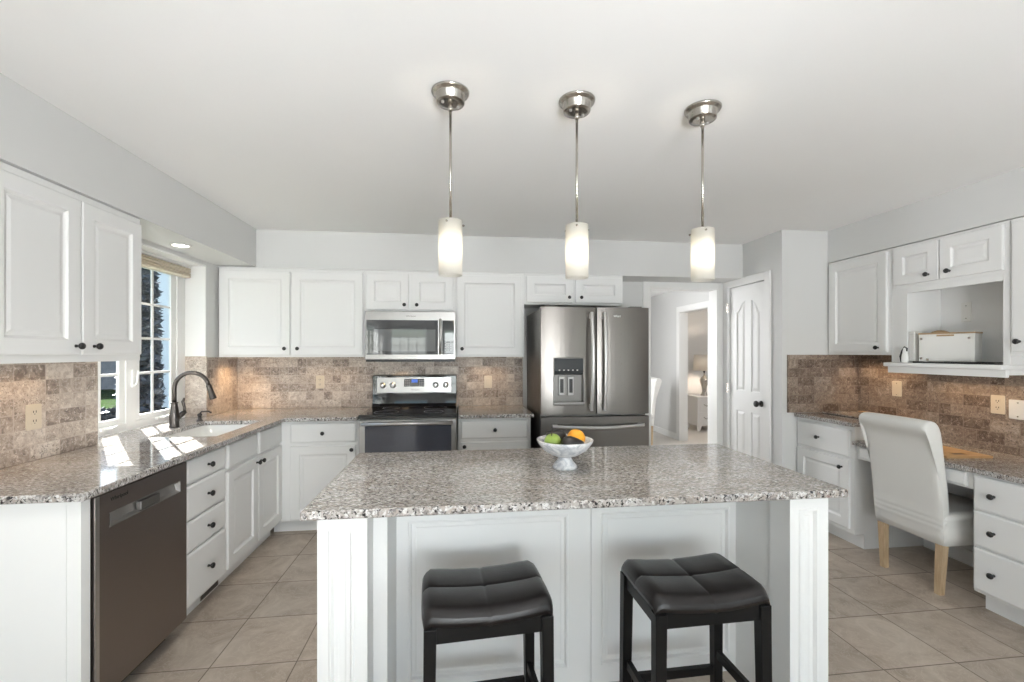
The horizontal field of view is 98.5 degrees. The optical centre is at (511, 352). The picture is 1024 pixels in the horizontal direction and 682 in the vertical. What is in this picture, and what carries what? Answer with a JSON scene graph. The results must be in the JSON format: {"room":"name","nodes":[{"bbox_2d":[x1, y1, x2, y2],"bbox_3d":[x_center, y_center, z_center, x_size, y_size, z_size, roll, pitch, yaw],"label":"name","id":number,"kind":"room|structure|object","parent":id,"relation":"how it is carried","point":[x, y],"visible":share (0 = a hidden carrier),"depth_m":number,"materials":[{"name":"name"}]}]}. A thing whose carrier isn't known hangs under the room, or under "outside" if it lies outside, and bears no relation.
{"room":"kitchen","nodes":[
{"label":"kitchen","id":0,"kind":"room"},
{"bbox_2d":[0,73,255,266],"bbox_3d":[-2.091,-0.870,2.160,0.297,0.313,2.990,0,0,-7],"label":"soffit","id":1,"kind":"structure","parent":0,"point":[38,138],"depth_m":2.15,"materials":[{"name":"paint"}]},
{"bbox_2d":[169,243,191,247],"bbox_3d":[-2.192,-0.709,2.918,0.124,0.006,0.124,0,0,-7],"label":"recessed light","id":2,"kind":"object","parent":1,"relation":"in","point":[181,245],"visible":1,"depth_m":2.91,"materials":[{"name":"white plastic"}]},
{"bbox_2d":[141,238,218,417],"bbox_3d":[-2.046,0.194,-0.449,0.240,2.440,9.040,0,0,-7],"label":"wall","id":3,"kind":"structure","parent":0,"point":[212,271],"depth_m":3.52,"materials":[{"name":"paint"}]},
{"bbox_2d":[0,161,140,363],"bbox_3d":[-2.044,-0.334,1.935,0.330,0.752,0.812,0,0,-7],"label":"upper cabinet","id":4,"kind":"object","parent":3,"relation":"attached to","point":[70,261],"visible":1,"depth_m":1.89,"materials":[{"name":"paint"}]},
{"bbox_2d":[0,356,236,468],"bbox_3d":[-2.373,0.264,2.702,0.155,0.470,2.465,0,0,-7],"label":"tiled wall","id":5,"kind":"structure","parent":3,"relation":"attached to","point":[67,392],"depth_m":2.19,"materials":[{"name":"tile"}]},
{"bbox_2d":[25,403,41,430],"bbox_3d":[-2.211,0.297,2.039,0.008,0.118,0.074,0,0,-7],"label":"wall outlet","id":6,"kind":"object","parent":5,"relation":"attached to","point":[33,412],"visible":1,"depth_m":2.03,"materials":[{"name":"beige plastic"}]},
{"bbox_2d":[31,409,37,415],"bbox_3d":[-2.208,0.276,2.040,0.001,0.028,0.032,0,0,-7],"label":"receptacle","id":7,"kind":"object","parent":6,"relation":"attached to","point":[34,412],"depth_m":2.04,"materials":[{"name":"beige plastic"}]},
{"bbox_2d":[31,418,37,424],"bbox_3d":[-2.208,0.318,2.040,0.001,0.028,0.032,0,0,-7],"label":"receptacle","id":8,"kind":"object","parent":6,"relation":"attached to","point":[34,421],"depth_m":2.04,"materials":[{"name":"beige plastic"}]},
{"bbox_2d":[98,266,184,436],"bbox_3d":[-2.470,-0.093,2.912,0.069,1.183,1.051,0,0,-7],"label":"window","id":9,"kind":"structure","parent":3,"relation":"in","point":[128,417],"depth_m":3.08,"materials":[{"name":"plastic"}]},
{"bbox_2d":[141,250,190,277],"bbox_3d":[-2.444,-0.623,2.913,0.056,0.095,0.990,0,0,-7],"label":"roman shade","id":10,"kind":"object","parent":9,"relation":"attached to","point":[149,260],"visible":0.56,"depth_m":3.11,"materials":[{"name":"fabric"}]},
{"bbox_2d":[98,417,202,443],"bbox_3d":[-2.405,0.515,2.920,0.144,0.030,1.053,0,0,-7],"label":"window sill","id":11,"kind":"structure","parent":3,"relation":"attached to","point":[111,437],"depth_m":2.80,"materials":[{"name":"stone"}]},
{"bbox_2d":[141,243,205,355],"bbox_3d":[-2.403,-0.093,2.920,0.148,1.182,1.054,0,0,-7],"label":"trim","id":12,"kind":"structure","parent":3,"relation":"attached to","point":[195,286],"depth_m":3.43,"materials":[{"name":"paint"}]},
{"bbox_2d":[218,266,622,275],"bbox_3d":[-0.695,-0.701,3.817,3.437,0.005,0.030,0,0,-7],"label":"trim","id":13,"kind":"structure","parent":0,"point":[218,266],"depth_m":3.76,"materials":[{"name":"paint"}]},
{"bbox_2d":[257,282,642,449],"bbox_3d":[0.251,0.194,4.321,5.465,2.440,0.120,0,0,-7],"label":"wall","id":14,"kind":"structure","parent":0,"point":[632,291],"depth_m":4.36,"materials":[{"name":"paint"}]},
{"bbox_2d":[219,267,364,356],"bbox_3d":[-1.841,-0.331,3.813,1.157,0.735,0.381,0,0,-7],"label":"upper cabinet","id":15,"kind":"object","parent":14,"relation":"attached to","point":[264,312],"visible":0.96,"depth_m":3.66,"materials":[{"name":"paint"}]},
{"bbox_2d":[237,357,522,408],"bbox_3d":[-1.169,0.325,4.084,2.566,0.576,0.011,0,0,-7],"label":"tiled wall","id":16,"kind":"structure","parent":14,"relation":"attached to","point":[262,382],"depth_m":4.03,"materials":[{"name":"tile"}]},
{"bbox_2d":[316,376,323,388],"bbox_3d":[-1.743,0.267,4.005,0.074,0.118,0.008,0,0,-7],"label":"wall outlet","id":17,"kind":"object","parent":16,"relation":"attached to","point":[319,379],"visible":1,"depth_m":4.00,"materials":[{"name":"beige plastic"}]},
{"bbox_2d":[484,376,491,387],"bbox_3d":[-0.227,0.277,4.188,0.074,0.118,0.009,0,0,-7],"label":"wall switch","id":18,"kind":"object","parent":16,"relation":"attached to","point":[487,379],"visible":1,"depth_m":4.18,"materials":[{"name":"beige plastic"}]},
{"bbox_2d":[365,271,454,311],"bbox_3d":[-0.889,-0.525,3.928,0.757,0.347,0.381,0,0,-7],"label":"upper cabinet","id":19,"kind":"object","parent":14,"relation":"attached to","point":[384,290],"visible":0.86,"depth_m":3.78,"materials":[{"name":"paint"}]},
{"bbox_2d":[365,311,455,361],"bbox_3d":[-0.874,-0.137,3.893,0.748,0.426,0.452,0,0,-7],"label":"microwave oven","id":20,"kind":"object","parent":19,"relation":"attached to","point":[390,336],"visible":1,"depth_m":3.71,"materials":[{"name":"silver metal"}]},
{"bbox_2d":[455,273,523,356],"bbox_3d":[-0.211,-0.331,4.010,0.606,0.735,0.381,0,0,-7],"label":"upper cabinet","id":21,"kind":"object","parent":14,"relation":"attached to","point":[489,307],"visible":0.89,"depth_m":3.86,"materials":[{"name":"paint"}]},
{"bbox_2d":[524,274,622,307],"bbox_3d":[0.543,-0.563,4.101,0.908,0.270,0.381,0,0,-7],"label":"upper cabinet","id":22,"kind":"object","parent":14,"relation":"attached to","point":[540,290],"visible":0.92,"depth_m":3.95,"materials":[{"name":"paint"}]},
{"bbox_2d":[643,282,722,444],"bbox_3d":[1.718,0.349,4.495,0.857,2.130,0.148,0,0,-7],"label":"trim","id":23,"kind":"structure","parent":14,"relation":"attached to","point":[715,290],"depth_m":4.47,"materials":[{"name":"paint"}]},
{"bbox_2d":[222,229,742,282],"bbox_3d":[-0.133,-0.865,4.058,4.640,0.322,0.310,0,0,-7],"label":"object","id":24,"kind":"structure","parent":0,"point":[637,261],"depth_m":3.89,"materials":[{"name":"paint"}]},
{"bbox_2d":[0,0,1023,296],"bbox_3d":[1.684,-1.076,2.460,8.465,0.100,13.920,0,0,-7],"label":"ceiling","id":25,"kind":"structure","parent":0,"point":[302,115],"depth_m":1.82,"materials":[{"name":"paint"}]},
{"bbox_2d":[431,81,468,276],"bbox_3d":[-0.242,-0.665,1.736,0.148,0.721,0.148,0,0,-7],"label":"pendant light","id":26,"kind":"object","parent":25,"relation":"hanging from","point":[451,96],"visible":1,"depth_m":1.70,"materials":[{"name":"silver metal"}]},
{"bbox_2d":[559,90,594,279],"bbox_3d":[0.264,-0.665,1.797,0.148,0.721,0.148,0,0,-7],"label":"pendant light","id":27,"kind":"object","parent":25,"relation":"hanging from","point":[577,104],"visible":1,"depth_m":1.76,"materials":[{"name":"white glass"}]},
{"bbox_2d":[684,99,721,281],"bbox_3d":[0.803,-0.665,1.858,0.148,0.721,0.148,0,0,-7],"label":"pendant light","id":28,"kind":"object","parent":25,"relation":"hanging from","point":[701,113],"visible":1,"depth_m":1.82,"materials":[{"name":"silver metal"}]},
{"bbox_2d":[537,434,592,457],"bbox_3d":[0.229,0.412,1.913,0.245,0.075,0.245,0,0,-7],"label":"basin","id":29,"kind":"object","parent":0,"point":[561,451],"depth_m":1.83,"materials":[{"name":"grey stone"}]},
{"bbox_2d":[123,425,1023,681],"bbox_3d":[1.684,1.474,2.460,8.465,0.120,13.920,0,0,-7],"label":"floor","id":30,"kind":"structure","parent":0,"point":[259,624],"depth_m":2.28,"materials":[{"name":"tile"}]},
{"bbox_2d":[0,499,89,681],"bbox_3d":[-1.859,0.972,1.574,0.609,0.883,0.041,0,0,-7],"label":"cabinet end panel","id":31,"kind":"object","parent":30,"relation":"on","point":[45,547],"visible":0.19,"depth_m":1.58,"materials":[{"name":"paint"}]},
{"bbox_2d":[90,462,186,681],"bbox_3d":[-1.891,0.978,1.884,0.620,0.872,0.563,0,0,-7],"label":"dishwasher","id":32,"kind":"object","parent":30,"relation":"on","point":[138,528],"visible":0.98,"depth_m":1.85,"materials":[{"name":"grey metal"}]},
{"bbox_2d":[184,446,224,614],"bbox_3d":[-1.940,0.972,2.370,0.640,0.883,0.400,0,0,-7],"label":"base cabinet","id":33,"kind":"object","parent":30,"relation":"on","point":[206,471],"visible":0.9,"depth_m":2.39,"materials":[{"name":"paint"}]},
{"bbox_2d":[200,580,217,600],"bbox_3d":[-1.766,1.364,2.577,0.009,0.076,0.180,0,0,-7],"label":"floor register","id":34,"kind":"object","parent":33,"relation":"attached to","point":[215,584],"visible":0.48,"depth_m":2.57,"materials":[{"name":"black metal"}]},
{"bbox_2d":[203,424,281,592],"bbox_3d":[-2.014,0.972,2.983,0.640,0.883,0.833,0,0,-7],"label":"base cabinet","id":35,"kind":"object","parent":30,"relation":"on","point":[253,463],"visible":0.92,"depth_m":2.93,"materials":[{"name":"paint"}]},
{"bbox_2d":[274,419,359,531],"bbox_3d":[-1.570,0.972,3.712,0.668,0.883,0.645,0,0,-7],"label":"base cabinet","id":36,"kind":"object","parent":30,"relation":"on","point":[314,453],"visible":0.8,"depth_m":3.43,"materials":[{"name":"paint"}]},
{"bbox_2d":[0,407,370,504],"bbox_3d":[-1.721,0.515,2.781,1.180,0.030,2.464,0,0,-7],"label":"countertop","id":37,"kind":"structure","parent":36,"relation":"on","point":[79,475],"depth_m":2.10,"materials":[{"name":"stone"}]},
{"bbox_2d":[169,371,216,427],"bbox_3d":[-2.160,0.311,2.998,0.289,0.378,0.091,0,0,-10],"label":"faucet","id":38,"kind":"object","parent":37,"relation":"on","point":[175,415],"visible":1,"depth_m":2.96,"materials":[{"name":"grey metal"}]},
{"bbox_2d":[196,411,211,420],"bbox_3d":[-2.263,0.463,3.242,0.100,0.073,0.043,0,0,-17],"label":"soap dispenser","id":39,"kind":"object","parent":37,"relation":"on","point":[199,415],"visible":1,"depth_m":3.23,"materials":[{"name":"brown metal"}]},
{"bbox_2d":[165,424,249,436],"bbox_3d":[-2.009,0.625,2.935,0.430,0.189,0.670,0,0,-7],"label":"undermount sink","id":40,"kind":"object","parent":37,"relation":"in","point":[206,430],"visible":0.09,"depth_m":3.22,"materials":[{"name":"white ceramic"}]},
{"bbox_2d":[358,374,456,452],"bbox_3d":[-0.853,0.808,3.763,0.758,1.212,0.704,0,0,-7],"label":"electric range","id":41,"kind":"object","parent":30,"relation":"on","point":[407,413],"visible":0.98,"depth_m":3.52,"materials":[{"name":"silver metal"}]},
{"bbox_2d":[358,405,456,418],"bbox_3d":[-0.854,0.500,3.769,0.758,0.031,0.612,0,0,-7],"label":"cooktop","id":42,"kind":"object","parent":41,"relation":"in","point":[376,411],"depth_m":3.58,"materials":[{"name":"black glass"}]},
{"bbox_2d":[421,560,553,681],"bbox_3d":[-0.095,1.099,1.520,0.425,0.629,0.308,0,0,-11],"label":"bar stool","id":43,"kind":"object","parent":30,"relation":"on","point":[463,604],"visible":1,"depth_m":1.41,"materials":[{"name":"leather"}]},
{"bbox_2d":[421,560,552,630],"bbox_3d":[-0.095,0.818,1.520,0.425,0.066,0.308,0,0,-11],"label":"seat cushion","id":44,"kind":"object","parent":43,"relation":"on","point":[514,594],"depth_m":1.43,"materials":[{"name":"leather"}]},
{"bbox_2d":[458,418,529,449],"bbox_3d":[-0.174,0.972,3.881,0.594,0.883,0.645,0,0,-7],"label":"base cabinet","id":45,"kind":"object","parent":30,"relation":"on","point":[478,433],"visible":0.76,"depth_m":3.60,"materials":[{"name":"paint"}]},
{"bbox_2d":[458,405,533,418],"bbox_3d":[-0.164,0.515,3.885,0.616,0.030,0.644,0,0,-7],"label":"countertop","id":46,"kind":"structure","parent":45,"relation":"on","point":[473,411],"depth_m":3.75,"materials":[{"name":"stone"}]},
{"bbox_2d":[317,498,827,681],"bbox_3d":[0.229,0.972,1.907,1.821,0.883,0.759,0,0,-7],"label":"kitchen island","id":47,"kind":"object","parent":30,"relation":"on","point":[371,572],"visible":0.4,"depth_m":1.83,"materials":[{"name":"paint"}]},
{"bbox_2d":[300,444,847,520],"bbox_3d":[0.233,0.515,1.908,1.913,0.030,0.828,0,0,-7],"label":"island countertop","id":48,"kind":"structure","parent":47,"relation":"on","point":[418,483],"depth_m":1.69,"materials":[{"name":"stone"}]},
{"bbox_2d":[537,434,592,470],"bbox_3d":[0.229,0.437,1.913,0.245,0.126,0.245,0,0,-7],"label":"footed bowl","id":49,"kind":"object","parent":48,"relation":"on","point":[564,453],"visible":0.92,"depth_m":1.85,"materials":[{"name":"grey stone"}]},
{"bbox_2d":[544,431,560,443],"bbox_3d":[0.173,0.372,1.882,0.071,0.076,0.072,0,0,23],"label":"apple","id":50,"kind":"object","parent":49,"relation":"in","point":[551,438],"visible":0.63,"depth_m":1.86,"materials":[{"name":"green food"}]},
{"bbox_2d":[546,430,566,439],"bbox_3d":[0.198,0.376,1.968,0.096,0.064,0.062,0,0,-17],"label":"avocado","id":51,"kind":"object","parent":49,"relation":"in","point":[560,433],"visible":0.44,"depth_m":1.95,"materials":[{"name":"black food"}]},
{"bbox_2d":[561,436,583,444],"bbox_3d":[0.254,0.381,1.847,0.097,0.062,0.062,0,0,5],"label":"avocado","id":52,"kind":"object","parent":49,"relation":"in","point":[568,440],"visible":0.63,"depth_m":1.83,"materials":[{"name":"black food"}]},
{"bbox_2d":[567,429,584,441],"bbox_3d":[0.281,0.374,1.930,0.080,0.077,0.080,0,0,10],"label":"orange","id":53,"kind":"object","parent":49,"relation":"in","point":[576,433],"visible":0.54,"depth_m":1.91,"materials":[{"name":"orange food"}]},
{"bbox_2d":[527,305,648,447],"bbox_3d":[0.629,0.519,3.849,0.892,1.790,0.828,0,0,-7],"label":"refrigerator","id":54,"kind":"object","parent":30,"relation":"on","point":[588,367],"visible":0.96,"depth_m":3.52,"materials":[{"name":"silver metal"}]},
{"bbox_2d":[651,377,661,444],"bbox_3d":[1.960,0.901,6.905,0.625,1.024,0.448,0,0,-7],"label":"slipcovered chair","id":55,"kind":"object","parent":30,"relation":"on","point":[655,382],"visible":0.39,"depth_m":6.72,"materials":[{"name":"fabric"}]},
{"bbox_2d":[619,553,771,681],"bbox_3d":[0.642,1.099,1.589,0.425,0.629,0.308,0,0,-8],"label":"bar stool","id":56,"kind":"object","parent":30,"relation":"on","point":[709,589],"visible":1,"depth_m":1.50,"materials":[{"name":"leather"}]},
{"bbox_2d":[621,553,769,615],"bbox_3d":[0.642,0.818,1.589,0.425,0.066,0.308,0,0,-8],"label":"seat cushion","id":57,"kind":"object","parent":56,"relation":"on","point":[710,584],"depth_m":1.50,"materials":[{"name":"leather"}]},
{"bbox_2d":[688,394,707,430],"bbox_3d":[3.607,1.101,8.159,0.640,0.625,0.486,0,0,-7],"label":"nightstand","id":58,"kind":"object","parent":30,"relation":"on","point":[697,404],"visible":0.52,"depth_m":7.94,"materials":[{"name":"paint"}]},
{"bbox_2d":[693,355,707,395],"bbox_3d":[3.548,0.413,8.145,0.386,0.750,0.386,0,0,-7],"label":"table lamp","id":59,"kind":"object","parent":58,"relation":"on","point":[700,363],"visible":0.85,"depth_m":8.07,"materials":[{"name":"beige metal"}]},
{"bbox_2d":[797,417,922,548],"bbox_3d":[2.675,0.972,3.458,0.610,0.883,0.532,0,0,-7],"label":"base cabinet","id":60,"kind":"object","parent":30,"relation":"on","point":[826,452],"visible":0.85,"depth_m":3.23,"materials":[{"name":"paint"}]},
{"bbox_2d":[794,412,860,426],"bbox_3d":[2.678,0.515,3.445,0.594,0.030,0.540,0,0,-7],"label":"countertop","id":61,"kind":"structure","parent":60,"relation":"on","point":[819,416],"depth_m":3.39,"materials":[{"name":"stone"}]},
{"bbox_2d":[822,411,862,418],"bbox_3d":[2.743,0.494,3.515,0.310,0.012,0.350,0,0,-7],"label":"board","id":62,"kind":"object","parent":61,"relation":"on","point":[851,414],"visible":0.65,"depth_m":3.54,"materials":[{"name":"brown wood"}]},
{"bbox_2d":[859,412,973,595],"bbox_3d":[2.635,0.901,2.766,0.625,1.024,0.448,0,0,-7],"label":"slipcovered chair","id":63,"kind":"object","parent":30,"relation":"on","point":[911,495],"visible":0.91,"depth_m":2.66,"materials":[{"name":"fabric"}]},
{"bbox_2d":[974,473,1023,626],"bbox_3d":[2.826,1.036,2.213,0.610,0.755,0.500,0,0,-7],"label":"base cabinet","id":64,"kind":"object","parent":30,"relation":"on","point":[998,503],"visible":0.98,"depth_m":2.31,"materials":[{"name":"paint"}]},
{"bbox_2d":[852,440,1023,484],"bbox_3d":[2.799,0.643,2.551,0.589,0.030,1.293,0,0,-7],"label":"countertop","id":65,"kind":"structure","parent":64,"relation":"on","point":[1007,467],"depth_m":2.50,"materials":[{"name":"stone"}]},
{"bbox_2d":[857,446,973,488],"bbox_3d":[2.522,0.708,2.798,0.050,0.100,0.732,0,0,-7],"label":"apron","id":66,"kind":"object","parent":65,"relation":"attached to","point":[962,478],"visible":0.38,"depth_m":2.52,"materials":[{"name":"paint"}]},
{"bbox_2d":[943,446,992,458],"bbox_3d":[2.714,0.621,2.796,0.280,0.014,0.360,0,0,-1],"label":"cutting board","id":67,"kind":"object","parent":65,"relation":"on","point":[949,452],"visible":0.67,"depth_m":2.66,"materials":[{"name":"brown wood"}]},
{"bbox_2d":[651,291,708,432],"bbox_3d":[2.743,0.194,7.141,0.120,2.440,4.880,0,0,-7],"label":"wall","id":68,"kind":"structure","parent":0,"point":[663,306],"depth_m":7.53,"materials":[{"name":"paint"}]},
{"bbox_2d":[653,425,675,438],"bbox_3d":[2.546,1.364,8.207,0.014,0.100,2.115,0,0,-7],"label":"baseboard","id":69,"kind":"structure","parent":68,"relation":"attached to","point":[655,428],"depth_m":7.57,"materials":[{"name":"paint"}]},
{"bbox_2d":[676,301,708,443],"bbox_3d":[2.797,0.339,6.664,0.146,2.150,1.000,0,0,-7],"label":"trim","id":70,"kind":"structure","parent":68,"relation":"attached to","point":[682,312],"depth_m":7.07,"materials":[{"name":"paint"}]},
{"bbox_2d":[688,309,707,393],"bbox_3d":[3.849,0.194,8.735,2.460,2.440,0.120,0,0,-7],"label":"wall","id":71,"kind":"structure","parent":0,"point":[697,320],"depth_m":8.65,"materials":[{"name":"paint"}]},
{"bbox_2d":[732,230,828,471],"bbox_3d":[2.610,0.194,4.133,0.825,2.440,0.820,0,0,-7],"label":"wall","id":72,"kind":"structure","parent":0,"point":[797,260],"depth_m":3.71,"materials":[{"name":"paint"}]},
{"bbox_2d":[726,281,763,459],"bbox_3d":[2.184,0.384,4.142,0.100,2.039,0.536,0,0,-7],"label":"door","id":73,"kind":"structure","parent":72,"relation":"in","point":[746,301],"depth_m":4.13,"materials":[{"name":"paint"}]},
{"bbox_2d":[723,270,770,461],"bbox_3d":[2.245,0.351,4.139,0.138,2.125,0.670,0,0,-7],"label":"trim","id":74,"kind":"structure","parent":72,"relation":"attached to","point":[766,276],"depth_m":3.90,"materials":[{"name":"paint"}]},
{"bbox_2d":[787,355,857,412],"bbox_3d":[2.618,0.258,3.716,0.649,0.482,0.011,0,0,-7],"label":"tiled wall","id":75,"kind":"structure","parent":72,"relation":"attached to","point":[815,383],"depth_m":3.71,"materials":[{"name":"tile"}]},
{"bbox_2d":[828,167,1023,262],"bbox_3d":[2.957,-0.892,2.513,0.285,0.268,2.480,0,0,-7],"label":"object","id":76,"kind":"structure","parent":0,"point":[999,198],"depth_m":2.89,"materials":[{"name":"paint"}]},
{"bbox_2d":[923,444,1020,551],"bbox_3d":[3.495,0.194,-0.252,0.120,2.440,8.100,0,0,-7],"label":"wall","id":77,"kind":"structure","parent":0,"point":[952,488],"depth_m":2.98,"materials":[{"name":"paint"}]},
{"bbox_2d":[829,249,891,354],"bbox_3d":[2.816,-0.368,3.466,0.331,0.769,0.545,0,0,-7],"label":"upper cabinet","id":78,"kind":"object","parent":77,"relation":"attached to","point":[860,287],"visible":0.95,"depth_m":3.41,"materials":[{"name":"paint"}]},
{"bbox_2d":[858,355,1023,456],"bbox_3d":[3.075,0.322,2.678,0.011,0.610,2.180,0,0,-7],"label":"tiled wall","id":79,"kind":"structure","parent":77,"relation":"attached to","point":[960,406],"depth_m":3.03,"materials":[{"name":"tile"}]},
{"bbox_2d":[892,381,901,396],"bbox_3d":[2.977,0.279,3.412,0.008,0.118,0.074,0,0,-7],"label":"wall plate","id":80,"kind":"object","parent":79,"relation":"attached to","point":[896,385],"visible":1,"depth_m":3.40,"materials":[{"name":"beige plastic"}]},
{"bbox_2d":[991,395,1004,414],"bbox_3d":[3.054,0.326,2.773,0.008,0.118,0.074,0,0,-7],"label":"wall outlet","id":81,"kind":"object","parent":79,"relation":"attached to","point":[997,401],"visible":1,"depth_m":2.77,"materials":[{"name":"beige plastic"}]},
{"bbox_2d":[1009,399,1023,419],"bbox_3d":[3.066,0.346,2.672,0.008,0.118,0.090,0,0,-7],"label":"wall plate","id":82,"kind":"object","parent":79,"relation":"attached to","point":[1016,407],"visible":1,"depth_m":2.68,"materials":[{"name":"white plastic"}]},
{"bbox_2d":[924,539,973,566],"bbox_3d":[3.051,1.364,2.862,0.014,0.100,0.720,0,0,-7],"label":"baseboard","id":83,"kind":"structure","parent":77,"relation":"attached to","point":[961,554],"depth_m":2.99,"materials":[{"name":"paint"}]},
{"bbox_2d":[883,220,1023,377],"bbox_3d":[2.889,-0.305,2.859,0.332,0.894,0.702,0,0,-7],"label":"upper cabinet","id":84,"kind":"object","parent":77,"relation":"attached to","point":[931,278],"visible":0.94,"depth_m":2.84,"materials":[{"name":"paint"}]},
{"bbox_2d":[899,346,908,362],"bbox_3d":[2.706,0.012,3.044,0.042,0.115,0.056,0,0,-7],"label":"ornament","id":85,"kind":"object","parent":84,"relation":"on","point":[904,356],"visible":1,"depth_m":3.03,"materials":[{"name":"white ceramic"}]},
{"bbox_2d":[909,331,919,360],"bbox_3d":[2.784,-0.045,3.050,0.050,0.205,0.042,0,0,-7],"label":"canister","id":86,"kind":"object","parent":84,"relation":"on","point":[913,337],"visible":0.8,"depth_m":3.03,"materials":[{"name":"ceramic"}]},
{"bbox_2d":[883,362,1023,369],"bbox_3d":[2.889,0.084,2.859,0.332,0.028,0.702,0,0,-7],"label":"shelf","id":87,"kind":"object","parent":84,"relation":"attached to","point":[891,365],"depth_m":2.76,"materials":[{"name":"paint"}]},
{"bbox_2d":[913,361,1002,364],"bbox_3d":[2.885,0.064,2.796,0.250,0.010,0.460,0,0,-7],"label":"serving tray","id":88,"kind":"object","parent":84,"relation":"on","point":[986,363],"visible":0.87,"depth_m":2.74,"materials":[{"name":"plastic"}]},
{"bbox_2d":[918,330,982,361],"bbox_3d":[2.873,-0.046,2.896,0.136,0.207,0.276,0,0,-29],"label":"storage box","id":89,"kind":"object","parent":88,"relation":"on","point":[939,345],"visible":0.99,"depth_m":2.84,"materials":[{"name":"white plastic"}]},
{"bbox_2d":[961,302,971,321],"bbox_3d":[3.033,-0.271,2.945,0.008,0.130,0.060,0,0,-7],"label":"wall plate","id":90,"kind":"object","parent":84,"relation":"attached to","point":[966,308],"visible":1,"depth_m":2.94,"materials":[{"name":"white plastic"}]},
{"bbox_2d":[1011,217,1023,355],"bbox_3d":[2.962,-0.368,2.261,0.331,0.769,0.500,0,0,-7],"label":"upper cabinet","id":91,"kind":"object","parent":77,"relation":"attached to","point":[1017,225],"visible":1,"depth_m":2.45,"materials":[{"name":"paint"}]},
{"label":"outside","id":92,"kind":"structure","parent":0,"visible":0},
{"bbox_2d":[101,389,166,430],"bbox_3d":[-15.463,1.864,10.218,23.750,0.100,36.000,0,0,-7],"label":"ground","id":93,"kind":"structure","parent":92,"point":[107,395],"depth_m":17.10,"materials":[{"name":"green plant"}]},
{"bbox_2d":[101,361,115,389],"bbox_3d":[-22.322,-1.786,23.218,7.600,7.200,6.000,0,0,-43],"label":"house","id":94,"kind":"structure","parent":93,"relation":"on","point":[107,367],"depth_m":21.91,"materials":[{"name":"grey"}]},
{"bbox_2d":[98,406,123,437],"bbox_3d":[-7.718,1.405,8.354,0.757,0.828,0.753,0,0,-7],"label":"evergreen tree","id":95,"kind":"object","parent":93,"relation":"on","point":[110,413],"visible":0.2,"depth_m":8.26,"materials":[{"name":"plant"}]},
{"bbox_2d":[113,268,166,413],"bbox_3d":[-9.365,-0.529,11.145,1.139,4.686,1.120,0,0,-7],"label":"evergreen tree","id":96,"kind":"object","parent":93,"relation":"on","point":[145,356],"visible":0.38,"depth_m":11.08,"materials":[{"name":"green plant"}]},
{"bbox_2d":[150,272,168,408],"bbox_3d":[-9.265,-1.086,15.399,5.500,5.800,4.600,0,0,-7],"label":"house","id":97,"kind":"structure","parent":93,"relation":"on","point":[164,278],"depth_m":13.25,"materials":[{"name":"white"}]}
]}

